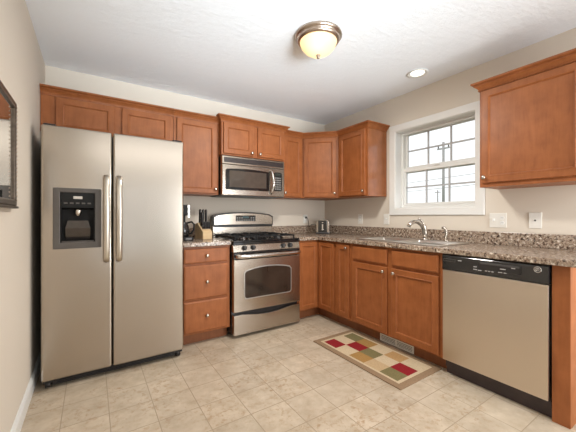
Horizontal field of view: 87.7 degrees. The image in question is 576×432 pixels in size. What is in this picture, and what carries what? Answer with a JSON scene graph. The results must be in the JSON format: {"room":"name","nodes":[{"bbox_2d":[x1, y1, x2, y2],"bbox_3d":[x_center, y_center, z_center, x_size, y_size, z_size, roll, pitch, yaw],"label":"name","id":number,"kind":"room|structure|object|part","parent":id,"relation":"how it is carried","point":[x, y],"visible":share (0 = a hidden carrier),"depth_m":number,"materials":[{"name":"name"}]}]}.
{"room":"kitchen","nodes":[
{"label":"kitchen","id":0,"kind":"room"},
{"bbox_2d":[0,0,44,431],"bbox_3d":[-0.376,-0.066,-0.169,0.150,2.430,6.700,0,0,-33],"label":"wall","id":1,"kind":"structure","parent":0,"point":[22,65],"depth_m":1.67,"materials":[{"name":"beige paint"}]},
{"bbox_2d":[0,80,18,208],"bbox_3d":[-1.166,-0.292,1.203,0.029,0.517,0.652,0,0,-33],"label":"wall mirror","id":2,"kind":"object","parent":1,"relation":"attached to","point":[8,106],"visible":1,"depth_m":1.35,"materials":[{"name":"brown metal"}]},
{"bbox_3d":[-1.172,-0.298,1.199,0.012,0.443,0.578,0,0,-33],"label":"glass","id":3,"kind":"part","parent":2,"relation":"part of","materials":[{"name":"mirror"}]},
{"bbox_3d":[-1.166,-0.040,1.203,0.029,0.012,0.652,0,0,-33],"label":"rail","id":4,"kind":"part","parent":2,"relation":"part of","materials":[{"name":"brown metal"}]},
{"bbox_2d":[10,351,40,431],"bbox_3d":[-0.307,1.099,-0.123,0.014,0.100,6.398,0,0,-33],"label":"baseboard","id":5,"kind":"structure","parent":1,"relation":"attached to","point":[19,419],"depth_m":1.77,"materials":[{"name":"white paint"}]},
{"bbox_2d":[45,65,324,228],"bbox_3d":[-0.815,-0.066,3.459,3.090,2.430,0.150,0,0,-33],"label":"wall","id":6,"kind":"structure","parent":0,"point":[285,212],"depth_m":3.34,"materials":[{"name":"beige paint"}]},
{"bbox_2d":[39,83,173,140],"bbox_3d":[-1.561,-0.824,2.670,0.973,0.346,0.350,0,0,-33],"label":"upper cabinet","id":7,"kind":"object","parent":6,"relation":"attached to","point":[63,107],"visible":0.79,"depth_m":2.50,"materials":[{"name":"brown wood"}]},
{"bbox_3d":[-1.645,-0.796,2.447,0.401,0.266,0.022,0,0,-33],"label":"door","id":8,"kind":"part","parent":7,"relation":"part of","materials":[{"name":"brown wood"}]},
{"bbox_3d":[-1.478,-0.965,2.543,0.973,0.064,0.046,0,0,-33],"label":"crown moulding","id":9,"kind":"part","parent":7,"relation":"part of","materials":[{"name":"brown wood"}]},
{"bbox_3d":[-1.266,-0.796,2.696,0.402,0.266,0.022,0,0,-33],"label":"door","id":10,"kind":"part","parent":7,"relation":"part of","materials":[{"name":"brown wood"}]},
{"bbox_2d":[189,228,194,236],"bbox_3d":[-1.064,0.184,3.193,0.452,0.102,0.020,0,0,-33],"label":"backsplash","id":11,"kind":"structure","parent":6,"relation":"attached to","point":[193,234],"depth_m":3.21,"materials":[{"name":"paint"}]},
{"bbox_2d":[173,109,219,196],"bbox_3d":[-0.967,-0.604,3.058,0.443,0.786,0.353,0,0,-33],"label":"upper cabinet","id":12,"kind":"object","parent":6,"relation":"attached to","point":[198,132],"visible":0.87,"depth_m":2.95,"materials":[{"name":"brown wood"}]},
{"bbox_3d":[-0.884,-0.965,2.932,0.443,0.064,0.046,0,0,-33],"label":"crown moulding","id":13,"kind":"part","parent":12,"relation":"part of","materials":[{"name":"brown wood"}]},
{"bbox_2d":[216,113,289,161],"bbox_3d":[-0.445,-0.813,3.355,0.844,0.394,0.428,0,0,-33],"label":"upper cabinet","id":14,"kind":"object","parent":6,"relation":"attached to","point":[238,136],"visible":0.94,"depth_m":3.17,"materials":[{"name":"brown wood"}]},
{"bbox_3d":[-0.509,-0.787,3.102,0.332,0.312,0.022,0,0,-33],"label":"door","id":15,"kind":"part","parent":14,"relation":"part of","materials":[{"name":"brown wood"}]},
{"bbox_2d":[210,155,283,198],"bbox_3d":[-0.439,-0.406,3.348,0.742,0.405,0.444,0,0,-33],"label":"microwave oven","id":16,"kind":"object","parent":14,"relation":"attached to","point":[239,177],"visible":1,"depth_m":3.19,"materials":[{"name":"silver metal"}]},
{"bbox_3d":[-0.451,-0.206,3.366,0.722,0.005,0.345,0,0,-33],"label":"underside panel","id":17,"kind":"part","parent":16,"relation":"part of","materials":[{"name":"metal"}]},
{"bbox_3d":[-0.364,-0.365,3.233,0.742,0.313,0.049,0,0,-33],"label":"door","id":18,"kind":"part","parent":16,"relation":"part of","materials":[{"name":"silver metal"}]},
{"bbox_3d":[-0.171,-0.365,3.297,0.068,0.273,0.031,0,0,44],"label":"handle","id":19,"kind":"part","parent":16,"relation":"part of","materials":[{"name":"metal"}]},
{"bbox_3d":[-0.115,-0.378,3.366,0.105,0.210,0.004,0,0,-33],"label":"control panel","id":20,"kind":"part","parent":16,"relation":"part of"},
{"bbox_3d":[-0.349,-0.978,3.209,0.844,0.064,0.073,0,0,-33],"label":"crown moulding","id":21,"kind":"part","parent":14,"relation":"part of","materials":[{"name":"brown wood"}]},
{"bbox_3d":[-0.187,-0.787,3.312,0.332,0.312,0.022,0,0,-33],"label":"door","id":22,"kind":"part","parent":14,"relation":"part of","materials":[{"name":"brown wood"}]},
{"bbox_2d":[275,130,302,198],"bbox_3d":[-0.022,-0.604,3.676,0.304,0.786,0.353,0,0,-33],"label":"upper cabinet","id":23,"kind":"object","parent":6,"relation":"attached to","point":[292,139],"visible":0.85,"depth_m":3.56,"materials":[{"name":"brown wood"}]},
{"bbox_3d":[0.055,-0.576,3.561,0.263,0.706,0.022,0,0,-33],"label":"door","id":24,"kind":"part","parent":23,"relation":"part of","materials":[{"name":"brown wood"}]},
{"bbox_3d":[0.060,-0.965,3.550,0.304,0.064,0.046,0,0,-33],"label":"crown moulding","id":25,"kind":"part","parent":23,"relation":"part of","materials":[{"name":"brown wood"}]},
{"bbox_2d":[303,215,307,222],"bbox_3d":[0.237,0.047,4.052,0.072,0.118,0.008,0,0,-33],"label":"wall outlet","id":26,"kind":"object","parent":6,"relation":"attached to","point":[305,220],"visible":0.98,"depth_m":4.05,"materials":[{"name":"white plastic"}]},
{"bbox_2d":[293,131,353,200],"bbox_3d":[0.426,-0.604,3.797,0.641,0.786,0.641,0,0,-33],"label":"upper cabinet","id":27,"kind":"object","parent":6,"relation":"attached to","point":[319,149],"visible":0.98,"depth_m":3.60,"materials":[{"name":"brown wood"}]},
{"bbox_3d":[0.384,-0.576,3.598,0.387,0.706,0.022,0,0,12],"label":"door","id":28,"kind":"part","parent":27,"relation":"part of","materials":[{"name":"brown wood"}]},
{"bbox_3d":[0.382,-0.965,3.587,0.431,0.064,0.046,0,0,12],"label":"crown moulding","id":29,"kind":"part","parent":27,"relation":"part of","materials":[{"name":"brown wood"}]},
{"bbox_2d":[20,314,575,431],"bbox_3d":[1.021,1.209,0.746,3.490,0.120,6.700,0,0,-33],"label":"floor","id":30,"kind":"structure","parent":0,"point":[274,379],"depth_m":1.88,"materials":[{"name":"tile"}]},
{"bbox_2d":[41,123,182,387],"bbox_3d":[-1.402,0.266,2.458,0.901,1.764,0.797,0,0,-33],"label":"refrigerator","id":31,"kind":"object","parent":30,"relation":"on","point":[112,207],"visible":1,"depth_m":2.13,"materials":[{"name":"silver metal"}]},
{"bbox_3d":[-1.454,0.245,2.078,0.398,1.683,0.075,0,0,-33],"label":"door","id":32,"kind":"part","parent":31,"relation":"part of","materials":[{"name":"silver metal"}]},
{"bbox_3d":[-1.451,-0.099,2.071,0.181,0.116,0.062,0,0,-33],"label":"control panel","id":33,"kind":"part","parent":31,"relation":"part of","materials":[{"name":"black plastic"}]},
{"bbox_3d":[-1.459,0.102,2.083,0.147,0.137,0.028,0,0,-33],"label":"lever","id":34,"kind":"part","parent":31,"relation":"part of","materials":[{"name":"plastic"}]},
{"bbox_3d":[-1.277,0.022,2.109,0.038,0.630,0.077,0,0,-33],"label":"handle","id":35,"kind":"part","parent":31,"relation":"part of","materials":[{"name":"metal"}]},
{"bbox_3d":[-1.212,0.022,2.152,0.038,0.630,0.077,0,0,-33],"label":"handle","id":36,"kind":"part","parent":31,"relation":"part of","materials":[{"name":"metal"}]},
{"bbox_3d":[-1.074,0.245,2.327,0.495,1.683,0.075,0,0,-33],"label":"door","id":37,"kind":"part","parent":31,"relation":"part of","materials":[{"name":"silver metal"}]},
{"bbox_2d":[183,245,229,344],"bbox_3d":[-0.889,0.711,2.926,0.451,0.876,0.658,0,0,-33],"label":"base cabinet","id":38,"kind":"object","parent":30,"relation":"on","point":[206,269],"visible":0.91,"depth_m":2.68,"materials":[{"name":"brown wood"}]},
{"bbox_3d":[-0.730,0.891,2.684,0.398,0.275,0.019,0,0,-33],"label":"drawer","id":39,"kind":"part","parent":38,"relation":"part of","materials":[{"name":"brown wood"}]},
{"bbox_3d":[-0.730,0.589,2.684,0.398,0.296,0.019,0,0,-33],"label":"drawer","id":40,"kind":"part","parent":38,"relation":"part of","materials":[{"name":"brown wood"}]},
{"bbox_3d":[-0.730,0.357,2.684,0.398,0.128,0.019,0,0,-33],"label":"drawer","id":41,"kind":"part","parent":38,"relation":"part of","materials":[{"name":"brown wood"}]},
{"bbox_2d":[183,228,230,247],"bbox_3d":[-0.893,0.203,2.932,0.452,0.140,0.644,0,0,-33],"label":"countertop","id":42,"kind":"structure","parent":38,"relation":"on","point":[214,241],"depth_m":2.71,"materials":[{"name":"stone"}]},
{"bbox_2d":[183,205,194,240],"bbox_3d":[-0.993,0.067,2.856,0.192,0.335,0.223,0,0,-33],"label":"coffee maker","id":43,"kind":"object","parent":42,"relation":"on","point":[186,208],"visible":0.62,"depth_m":2.78,"materials":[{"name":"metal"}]},
{"bbox_3d":[-0.924,0.117,2.858,0.074,0.133,0.018,0,0,-29],"label":"carafe handle","id":44,"kind":"part","parent":43,"relation":"part of","materials":[{"name":"black plastic"}]},
{"bbox_2d":[195,223,211,238],"bbox_3d":[-0.860,0.153,3.039,0.162,0.164,0.104,0,0,43],"label":"knife block","id":45,"kind":"object","parent":42,"relation":"on","point":[200,233],"visible":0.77,"depth_m":3.00,"materials":[{"name":"brown wood"}]},
{"bbox_2d":[200,212,202,225],"bbox_3d":[-0.869,0.038,3.010,0.029,0.142,0.050,0,0,-7],"label":"kitchen knife","id":46,"kind":"object","parent":45,"relation":"in","point":[201,213],"visible":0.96,"depth_m":3.00,"materials":[{"name":"metal"}]},
{"bbox_2d":[211,212,300,335],"bbox_3d":[-0.346,0.555,3.211,0.752,1.188,0.728,0,0,-33],"label":"gas range","id":47,"kind":"object","parent":30,"relation":"on","point":[264,263],"visible":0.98,"depth_m":2.99,"materials":[{"name":"silver metal"}]},
{"bbox_2d":[212,232,299,244],"bbox_3d":[-0.367,0.235,3.244,0.752,0.084,0.651,0,0,-33],"label":"cooktop","id":48,"kind":"object","parent":47,"relation":"in","point":[236,238],"depth_m":3.08,"materials":[{"name":"metal"}]},
{"bbox_3d":[-0.203,0.310,2.993,0.752,0.066,0.051,0,0,-33],"label":"control panel","id":49,"kind":"part","parent":47,"relation":"part of","materials":[{"name":"silver metal"}]},
{"bbox_3d":[-0.201,0.657,2.990,0.748,0.493,0.054,0,0,-33],"label":"oven door","id":50,"kind":"part","parent":47,"relation":"part of","materials":[{"name":"silver metal"}]},
{"bbox_3d":[-0.202,1.024,2.991,0.744,0.186,0.055,0,0,-33],"label":"drawer","id":51,"kind":"part","parent":47,"relation":"part of","materials":[{"name":"silver metal"}]},
{"bbox_3d":[-0.168,0.380,2.939,0.730,0.039,0.078,0,0,-33],"label":"handle","id":52,"kind":"part","parent":47,"relation":"part of","materials":[{"name":"metal"}]},
{"bbox_2d":[297,240,340,322],"bbox_3d":[0.387,0.711,3.615,0.906,0.875,0.903,0,0,-33],"label":"base cabinet","id":53,"kind":"object","parent":30,"relation":"on","point":[317,257],"visible":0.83,"depth_m":3.29,"materials":[{"name":"brown wood"}]},
{"bbox_3d":[0.222,0.661,3.306,0.256,0.736,0.022,0,0,-33],"label":"door","id":54,"kind":"part","parent":53,"relation":"part of","materials":[{"name":"brown wood"}]},
{"bbox_3d":[0.415,0.661,3.266,0.022,0.736,0.252,0,0,-33],"label":"door","id":55,"kind":"part","parent":53,"relation":"part of","materials":[{"name":"brown wood"}]},
{"bbox_2d":[272,225,575,267],"bbox_3d":[0.906,0.203,2.822,0.906,0.140,2.799,0,0,-33],"label":"countertop","id":56,"kind":"structure","parent":53,"relation":"on","point":[548,249],"depth_m":2.35,"materials":[{"name":"stone"}]},
{"bbox_2d":[305,217,329,233],"bbox_3d":[0.382,0.124,3.956,0.333,0.221,0.282,0,0,11],"label":"toaster","id":57,"kind":"object","parent":56,"relation":"on","point":[322,226],"visible":1,"depth_m":3.82,"materials":[{"name":"silver metal"}]},
{"bbox_2d":[356,237,469,246],"bbox_3d":[1.093,0.315,2.718,0.470,0.180,0.840,0,0,-33],"label":"sink","id":58,"kind":"object","parent":56,"relation":"in","point":[436,243],"visible":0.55,"depth_m":2.69,"materials":[{"name":"metal"}]},
{"bbox_3d":[0.962,0.317,2.871,0.310,0.176,0.370,0,0,-33],"label":"bowl","id":59,"kind":"part","parent":58,"relation":"part of","materials":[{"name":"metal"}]},
{"bbox_3d":[1.181,0.317,2.537,0.310,0.176,0.370,0,0,-33],"label":"bowl","id":60,"kind":"part","parent":58,"relation":"part of","materials":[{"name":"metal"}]},
{"bbox_2d":[442,226,448,240],"bbox_3d":[1.380,0.160,2.631,0.059,0.130,0.041,0,0,1],"label":"sprayer","id":61,"kind":"object","parent":58,"relation":"on","point":[443,227],"visible":0.98,"depth_m":2.62,"materials":[{"name":"silver metal"}]},
{"bbox_2d":[407,218,428,239],"bbox_3d":[1.199,0.122,2.759,0.240,0.205,0.061,0,0,-24],"label":"faucet","id":62,"kind":"object","parent":56,"relation":"on","point":[420,223],"visible":1,"depth_m":2.77,"materials":[{"name":"silver metal"}]},
{"bbox_3d":[1.185,0.089,2.758,0.214,0.099,0.041,0,0,-21],"label":"spout","id":63,"kind":"part","parent":62,"relation":"part of","materials":[{"name":"silver metal"}]},
{"bbox_2d":[336,242,356,329],"bbox_3d":[0.800,0.711,3.210,0.658,0.876,0.225,0,0,-33],"label":"base cabinet","id":64,"kind":"object","parent":30,"relation":"on","point":[343,250],"visible":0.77,"depth_m":3.04,"materials":[{"name":"brown wood"}]},
{"bbox_3d":[0.557,0.661,3.050,0.022,0.736,0.184,0,0,-33],"label":"door","id":65,"kind":"part","parent":64,"relation":"part of","materials":[{"name":"brown wood"}]},
{"bbox_2d":[313,330,441,390],"bbox_3d":[0.690,1.144,2.484,0.494,0.008,0.918,0,0,-34],"label":"rug","id":66,"kind":"object","parent":30,"relation":"on","point":[395,367],"visible":1,"depth_m":2.39,"materials":[{"name":"fabric"}]},
{"bbox_2d":[352,244,446,368],"bbox_3d":[1.116,0.711,2.728,0.658,0.876,0.924,0,0,-33],"label":"base cabinet","id":67,"kind":"object","parent":30,"relation":"on","point":[397,294],"visible":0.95,"depth_m":2.47,"materials":[{"name":"brown wood"}]},
{"bbox_3d":[0.746,0.739,2.761,0.022,0.580,0.408,0,0,-33],"label":"door","id":68,"kind":"part","parent":67,"relation":"part of","materials":[{"name":"brown wood"}]},
{"bbox_3d":[0.747,0.360,2.762,0.019,0.134,0.408,0,0,-33],"label":"false drawer","id":69,"kind":"part","parent":67,"relation":"part of","materials":[{"name":"brown wood"}]},
{"bbox_2d":[380,333,413,353],"bbox_3d":[0.942,1.111,2.611,0.006,0.064,0.344,0,0,-33],"label":"floor register","id":70,"kind":"object","parent":67,"relation":"attached to","point":[404,346],"visible":0.98,"depth_m":2.60,"materials":[{"name":"white plastic"}]},
{"bbox_3d":[0.997,0.739,2.378,0.022,0.580,0.415,0,0,-33],"label":"door","id":71,"kind":"part","parent":67,"relation":"part of","materials":[{"name":"brown wood"}]},
{"bbox_3d":[0.998,0.360,2.379,0.019,0.134,0.415,0,0,-33],"label":"false drawer","id":72,"kind":"part","parent":67,"relation":"part of","materials":[{"name":"brown wood"}]},
{"bbox_2d":[442,254,551,417],"bbox_3d":[1.533,0.713,2.081,0.611,0.872,0.605,0,0,-33],"label":"dishwasher","id":73,"kind":"object","parent":30,"relation":"on","point":[497,314],"visible":0.94,"depth_m":1.86,"materials":[{"name":"silver metal"}]},
{"bbox_3d":[1.302,0.331,1.929,0.048,0.108,0.605,0,0,-33],"label":"control panel","id":74,"kind":"part","parent":73,"relation":"part of","materials":[{"name":"black plastic"}]},
{"bbox_3d":[1.341,1.100,1.955,0.020,0.098,0.603,0,0,-33],"label":"kick plate","id":75,"kind":"part","parent":73,"relation":"part of","materials":[{"name":"black metal"}]},
{"bbox_3d":[1.313,0.327,1.866,0.003,0.052,0.235,0,0,-33],"label":"latch panel","id":76,"kind":"part","parent":73,"relation":"part of","materials":[{"name":"black plastic"}]},
{"bbox_3d":[1.311,0.309,1.865,0.002,0.011,0.215,0,0,-33],"label":"latch handle","id":77,"kind":"part","parent":73,"relation":"part of","materials":[{"name":"black plastic"}]},
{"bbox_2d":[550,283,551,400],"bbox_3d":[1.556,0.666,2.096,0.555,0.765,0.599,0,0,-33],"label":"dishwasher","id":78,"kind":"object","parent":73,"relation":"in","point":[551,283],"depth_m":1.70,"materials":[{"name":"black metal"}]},
{"bbox_2d":[552,265,575,428],"bbox_3d":[1.749,0.711,1.806,0.609,0.875,0.079,0,0,-33],"label":"cabinet end panel","id":79,"kind":"object","parent":30,"relation":"on","point":[563,278],"visible":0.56,"depth_m":1.63,"materials":[{"name":"brown wood"}]},
{"bbox_3d":[1.774,0.711,1.786,0.588,0.875,0.019,0,0,-33],"label":"panel","id":80,"kind":"part","parent":79,"relation":"part of","materials":[{"name":"brown wood"}]},
{"bbox_2d":[25,0,575,124],"bbox_3d":[1.021,-1.351,0.746,3.490,0.140,6.700,0,0,-33],"label":"ceiling","id":81,"kind":"structure","parent":0,"point":[247,54],"depth_m":2.24,"materials":[{"name":"white paint"}]},
{"bbox_2d":[295,20,341,58],"bbox_3d":[0.215,-1.197,2.131,0.336,0.168,0.336,0,0,-33],"label":"ceiling light","id":82,"kind":"object","parent":81,"relation":"attached to","point":[316,39],"visible":1,"depth_m":2.04,"materials":[{"name":"white glass"}]},
{"bbox_3d":[0.215,-1.188,2.131,0.262,0.095,0.262,0,0,-33],"label":"lamp shade","id":83,"kind":"part","parent":82,"relation":"part of","materials":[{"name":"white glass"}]},
{"bbox_2d":[407,68,428,77],"bbox_3d":[1.165,-1.321,2.694,0.184,0.099,0.184,0,0,-33],"label":"recessed light","id":84,"kind":"object","parent":81,"relation":"in","point":[417,73],"visible":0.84,"depth_m":2.70,"materials":[{"name":"white paint"}]},
{"bbox_3d":[1.165,-1.296,2.694,0.112,0.031,0.112,0,0,-33],"label":"bulb","id":85,"kind":"part","parent":84,"relation":"part of","materials":[{"name":"white"}]},
{"bbox_2d":[325,28,575,234],"bbox_3d":[2.355,-0.066,1.620,0.200,2.430,6.700,0,0,-33],"label":"wall","id":86,"kind":"structure","parent":0,"point":[557,204],"depth_m":2.62,"materials":[{"name":"beige paint"}]},
{"bbox_2d":[358,214,361,223],"bbox_3d":[0.884,0.044,3.675,0.008,0.118,0.072,0,0,-33],"label":"wall outlet","id":87,"kind":"object","parent":86,"relation":"attached to","point":[359,215],"visible":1,"depth_m":3.67,"materials":[{"name":"white plastic"}]},
{"bbox_2d":[336,120,389,198],"bbox_3d":[0.842,-0.604,3.425,0.354,0.786,0.501,0,0,-33],"label":"upper cabinet","id":88,"kind":"object","parent":86,"relation":"attached to","point":[362,146],"visible":1,"depth_m":3.29,"materials":[{"name":"brown wood"}]},
{"bbox_3d":[0.714,-0.576,3.366,0.022,0.706,0.402,0,0,-33],"label":"door","id":89,"kind":"part","parent":88,"relation":"part of","materials":[{"name":"brown wood"}]},
{"bbox_3d":[0.844,-0.965,3.425,0.351,0.064,0.501,0,0,-33],"label":"crown moulding","id":90,"kind":"part","parent":88,"relation":"part of","materials":[{"name":"brown wood"}]},
{"bbox_3d":[0.976,-0.574,3.266,0.301,0.723,0.002,0,0,-33],"label":"panel","id":91,"kind":"part","parent":88,"relation":"part of","materials":[{"name":"brown wood"}]},
{"bbox_2d":[384,214,388,224],"bbox_3d":[1.096,0.041,3.346,0.016,0.118,0.072,0,0,-33],"label":"light switch","id":92,"kind":"object","parent":86,"relation":"attached to","point":[386,216],"visible":1,"depth_m":3.34,"materials":[{"name":"white plastic"}]},
{"bbox_2d":[272,225,575,249],"bbox_3d":[0.906,0.184,2.822,0.906,0.102,2.799,0,0,-33],"label":"backsplash","id":93,"kind":"structure","parent":86,"relation":"attached to","point":[554,241],"depth_m":2.64,"materials":[{"name":"stone"}]},
{"bbox_2d":[389,101,484,214],"bbox_3d":[1.467,-0.489,2.960,0.217,0.967,0.955,0,0,-33],"label":"window","id":94,"kind":"structure","parent":86,"relation":"in","point":[399,169],"depth_m":2.98,"materials":[{"name":"white paint"}]},
{"bbox_3d":[1.498,-0.489,2.980,0.085,0.814,0.799,0,0,-33],"label":"frame","id":95,"kind":"part","parent":94,"relation":"part of","materials":[{"name":"white paint"}]},
{"bbox_3d":[1.485,-0.306,2.971,0.028,0.399,0.749,0,0,-33],"label":"sash","id":96,"kind":"part","parent":94,"relation":"part of","materials":[{"name":"white paint"}]},
{"bbox_3d":[1.511,-0.667,2.989,0.028,0.412,0.749,0,0,-33],"label":"sash","id":97,"kind":"part","parent":94,"relation":"part of","materials":[{"name":"white paint"}]},
{"bbox_2d":[490,213,506,227],"bbox_3d":[1.698,0.039,2.426,0.016,0.118,0.122,0,0,-33],"label":"wall outlet","id":98,"kind":"object","parent":86,"relation":"attached to","point":[497,220],"visible":1,"depth_m":2.42,"materials":[{"name":"white plastic"}]},
{"bbox_2d":[470,48,575,189],"bbox_3d":[1.722,-0.604,2.081,0.354,0.786,0.697,0,0,-33],"label":"upper cabinet","id":99,"kind":"object","parent":86,"relation":"attached to","point":[528,112],"visible":1,"depth_m":2.00,"materials":[{"name":"brown wood"}]},
{"bbox_3d":[1.724,-0.965,2.082,0.351,0.064,0.697,0,0,-33],"label":"crown moulding","id":100,"kind":"part","parent":99,"relation":"part of","materials":[{"name":"brown wood"}]},
{"bbox_2d":[529,212,541,228],"bbox_3d":[1.835,0.036,2.223,0.010,0.118,0.078,0,0,-33],"label":"wall jack","id":101,"kind":"object","parent":86,"relation":"attached to","point":[535,218],"visible":1,"depth_m":2.22,"materials":[{"name":"white plastic"}]},
{"label":"outside","id":102,"kind":"structure","parent":0,"visible":0},
{"bbox_3d":[17.649,1.649,33.391,59.400,0.100,90.000,0,0,-33],"label":"ground","id":103,"kind":"structure","parent":102,"visible":0},
{"bbox_2d":[437,142,449,201],"bbox_3d":[13.487,-2.391,26.000,0.250,7.981,1.100,0,0,-33],"label":"utility pole","id":104,"kind":"object","parent":103,"relation":"on","point":[443,148],"visible":0.67,"depth_m":25.91,"materials":[{"name":"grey wood"}]},
{"bbox_2d":[411,173,474,182],"bbox_3d":[13.697,-3.361,26.137,0.038,0.183,44.000,0,0,-19],"label":"power line","id":105,"kind":"object","parent":104,"relation":"attached to","point":[473,173],"visible":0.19,"depth_m":25.96,"materials":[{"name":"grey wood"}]}
]}

